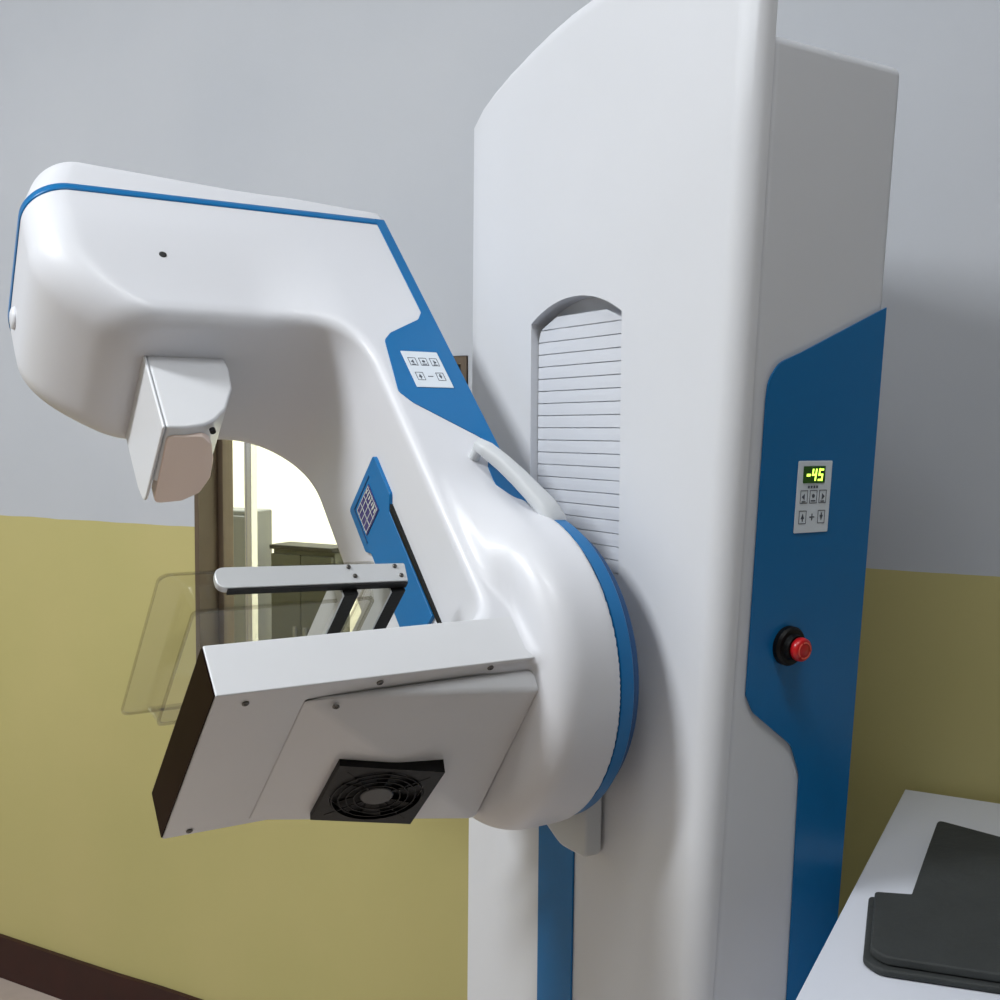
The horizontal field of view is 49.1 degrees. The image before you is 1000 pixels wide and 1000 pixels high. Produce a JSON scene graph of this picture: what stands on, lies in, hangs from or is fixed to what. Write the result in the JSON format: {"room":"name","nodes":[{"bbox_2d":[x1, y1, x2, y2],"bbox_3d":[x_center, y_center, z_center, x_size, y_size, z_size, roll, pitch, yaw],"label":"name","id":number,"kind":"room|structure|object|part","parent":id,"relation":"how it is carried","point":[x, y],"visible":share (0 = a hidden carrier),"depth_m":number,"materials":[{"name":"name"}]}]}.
{"room":"radiology room","nodes":[
{"label":"radiology room","id":0,"kind":"room"},
{"bbox_2d":[0,978,60,999],"bbox_3d":[-0.405,1.529,-1.280,8.800,0.100,6.609,2,4,28],"label":"floor","id":1,"kind":"structure","parent":0,"point":[9,990],"depth_m":2.72,"materials":[{"name":"beige tile"}]},
{"bbox_2d":[8,0,898,999],"bbox_3d":[-0.150,0.320,1.543,0.878,1.970,1.013,-2,4,-31],"label":"machine","id":2,"kind":"object","parent":1,"relation":"on","point":[608,588],"visible":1,"depth_m":1.32,"materials":[{"name":"white plastic"}]},
{"bbox_3d":[-0.706,-0.264,1.590,0.010,0.034,0.034,-2,4,-31],"label":"knob","id":3,"kind":"part","parent":2,"relation":"part of","materials":[{"name":"white plastic"}]},
{"bbox_3d":[-0.381,-0.092,1.453,0.008,0.010,0.010,-2,4,-31],"label":"knob","id":4,"kind":"part","parent":2,"relation":"part of","materials":[{"name":"black plastic"}]},
{"bbox_3d":[-0.234,0.185,1.341,0.002,0.210,0.210,-2,4,-31],"label":"plate","id":5,"kind":"part","parent":2,"relation":"part of","materials":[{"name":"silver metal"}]},
{"bbox_3d":[-0.197,0.012,1.552,0.001,0.096,0.052,-2,4,-31],"label":"screen frame","id":6,"kind":"part","parent":2,"relation":"part of","materials":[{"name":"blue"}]},
{"bbox_2d":[357,486,376,533],"bbox_3d":[-0.187,0.014,1.534,0.001,0.068,0.068,-2,4,-31],"label":"print","id":7,"kind":"object","parent":2,"relation":"attached to","point":[366,495],"depth_m":1.53,"materials":[{"name":"multicoloured"}]},
{"bbox_3d":[-0.182,0.184,1.373,0.002,0.210,0.210,-2,4,-31],"label":"plate","id":8,"kind":"part","parent":2,"relation":"part of","materials":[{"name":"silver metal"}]},
{"bbox_3d":[-0.148,0.071,1.484,0.007,0.257,0.254,-2,4,-31],"label":"panel","id":9,"kind":"part","parent":2,"relation":"part of","materials":[{"name":"blue plastic"}]},
{"bbox_3d":[-0.116,-0.203,1.555,0.114,0.470,0.470,-2,4,-31],"label":"arm panel","id":10,"kind":"part","parent":2,"relation":"part of","materials":[{"name":"plastic"}]},
{"bbox_3d":[-0.030,-0.063,1.442,0.016,0.029,0.029,-2,4,-34],"label":"handle post","id":11,"kind":"part","parent":2,"relation":"part of","materials":[{"name":"grey plastic"}]},
{"bbox_3d":[0.024,-0.019,1.410,0.131,0.121,0.036,2,4,28],"label":"handle","id":12,"kind":"part","parent":2,"relation":"part of","materials":[{"name":"grey plastic"}]},
{"bbox_2d":[537,309,621,582],"bbox_3d":[0.107,0.048,1.476,0.002,0.594,0.204,-2,4,-31],"label":"shutter","id":13,"kind":"object","parent":2,"relation":"hanging from","point":[579,351],"depth_m":1.46,"materials":[{"name":"white plastic"}]},
{"bbox_3d":[0.376,0.525,1.339,0.128,1.512,0.209,2,4,28],"label":"panel","id":14,"kind":"part","parent":2,"relation":"part of","materials":[{"name":"blue plastic"}]},
{"bbox_2d":[796,790,999,999],"bbox_3d":[1.045,0.921,1.049,1.386,0.845,0.840,2,4,28],"label":"desk","id":15,"kind":"object","parent":1,"relation":"on","point":[839,972],"visible":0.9,"depth_m":1.34,"materials":[{"name":"white plastic"}]},
{"bbox_2d":[863,897,999,993],"bbox_3d":[0.632,0.486,1.124,0.489,0.008,0.211,2,4,20],"label":"pad","id":16,"kind":"object","parent":15,"relation":"on","point":[873,964],"visible":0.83,"depth_m":1.11,"materials":[{"name":"grey rubber"}]},
{"bbox_2d":[870,821,999,982],"bbox_3d":[0.701,0.471,1.222,0.521,0.010,0.453,2,4,28],"label":"pad","id":17,"kind":"object","parent":15,"relation":"on","point":[949,924],"visible":1,"depth_m":1.23,"materials":[{"name":"grey rubber"}]},
{"bbox_2d":[233,440,361,631],"bbox_3d":[-0.006,-0.711,5.022,4.200,3.600,0.100,2,4,28],"label":"wall","id":18,"kind":"structure","parent":0,"point":[298,512],"depth_m":5.59,"materials":[{"name":"white paint"}]},
{"bbox_2d":[0,0,999,999],"bbox_3d":[1.146,-0.484,1.468,8.800,3.600,0.100,2,4,28],"label":"wall","id":19,"kind":"structure","parent":0,"point":[373,106],"depth_m":2.26,"materials":[{"name":"paint"}]},
{"bbox_2d":[0,933,202,999],"bbox_3d":[1.109,1.259,1.526,8.600,0.112,0.012,2,4,28],"label":"baseboard","id":20,"kind":"structure","parent":19,"relation":"attached to","point":[57,975],"depth_m":2.68,"materials":[{"name":"brown wood"}]},
{"bbox_2d":[194,356,467,660],"bbox_3d":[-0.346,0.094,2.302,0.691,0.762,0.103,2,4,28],"label":"door frame","id":21,"kind":"structure","parent":19,"relation":"in","point":[213,505],"depth_m":2.44,"materials":[{"name":"brown wood"}]},
{"bbox_3d":[-0.607,1.200,4.040,4.200,0.100,2.591,2,4,28],"label":"floor","id":22,"kind":"structure","parent":0,"visible":0},
{"bbox_2d":[233,507,271,642],"bbox_3d":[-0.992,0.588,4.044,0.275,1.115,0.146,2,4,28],"label":"filing cabinet","id":23,"kind":"object","parent":22,"relation":"on","point":[264,516],"visible":0.02,"depth_m":3.95,"materials":[{"name":"beige metal"}]},
{"bbox_3d":[-1.015,0.178,3.972,0.245,0.250,0.012,2,4,28],"label":"drawer","id":24,"kind":"part","parent":23,"relation":"part of","materials":[{"name":"beige metal"}]},
{"bbox_3d":[-1.016,0.440,3.988,0.245,0.250,0.012,2,4,28],"label":"drawer","id":25,"kind":"part","parent":23,"relation":"part of","materials":[{"name":"beige metal"}]},
{"bbox_2d":[269,542,349,638],"bbox_3d":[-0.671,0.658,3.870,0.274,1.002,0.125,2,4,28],"label":"base cabinet","id":26,"kind":"object","parent":22,"relation":"on","point":[293,614],"visible":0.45,"depth_m":3.82,"materials":[{"name":"green wood"}]},
{"bbox_3d":[-0.750,0.648,3.865,0.129,0.920,0.016,2,4,28],"label":"door","id":27,"kind":"part","parent":26,"relation":"part of","materials":[{"name":"wood"}]},
{"bbox_3d":[-0.717,0.501,3.822,0.010,0.120,0.012,2,4,28],"label":"handle","id":28,"kind":"part","parent":26,"relation":"part of","materials":[{"name":"metal"}]},
{"bbox_2d":[269,542,339,552],"bbox_3d":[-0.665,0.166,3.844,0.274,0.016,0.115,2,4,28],"label":"countertop","id":29,"kind":"structure","parent":26,"relation":"on","point":[296,546],"depth_m":3.81,"materials":[{"name":"grey plastic"}]},
{"bbox_3d":[-0.678,0.503,3.801,0.010,0.120,0.012,2,4,28],"label":"handle","id":30,"kind":"part","parent":26,"relation":"part of","materials":[{"name":"metal"}]},
{"bbox_3d":[-0.632,0.653,3.803,0.129,0.920,0.016,2,4,28],"label":"door","id":31,"kind":"part","parent":26,"relation":"part of","materials":[{"name":"wood"}]}
]}

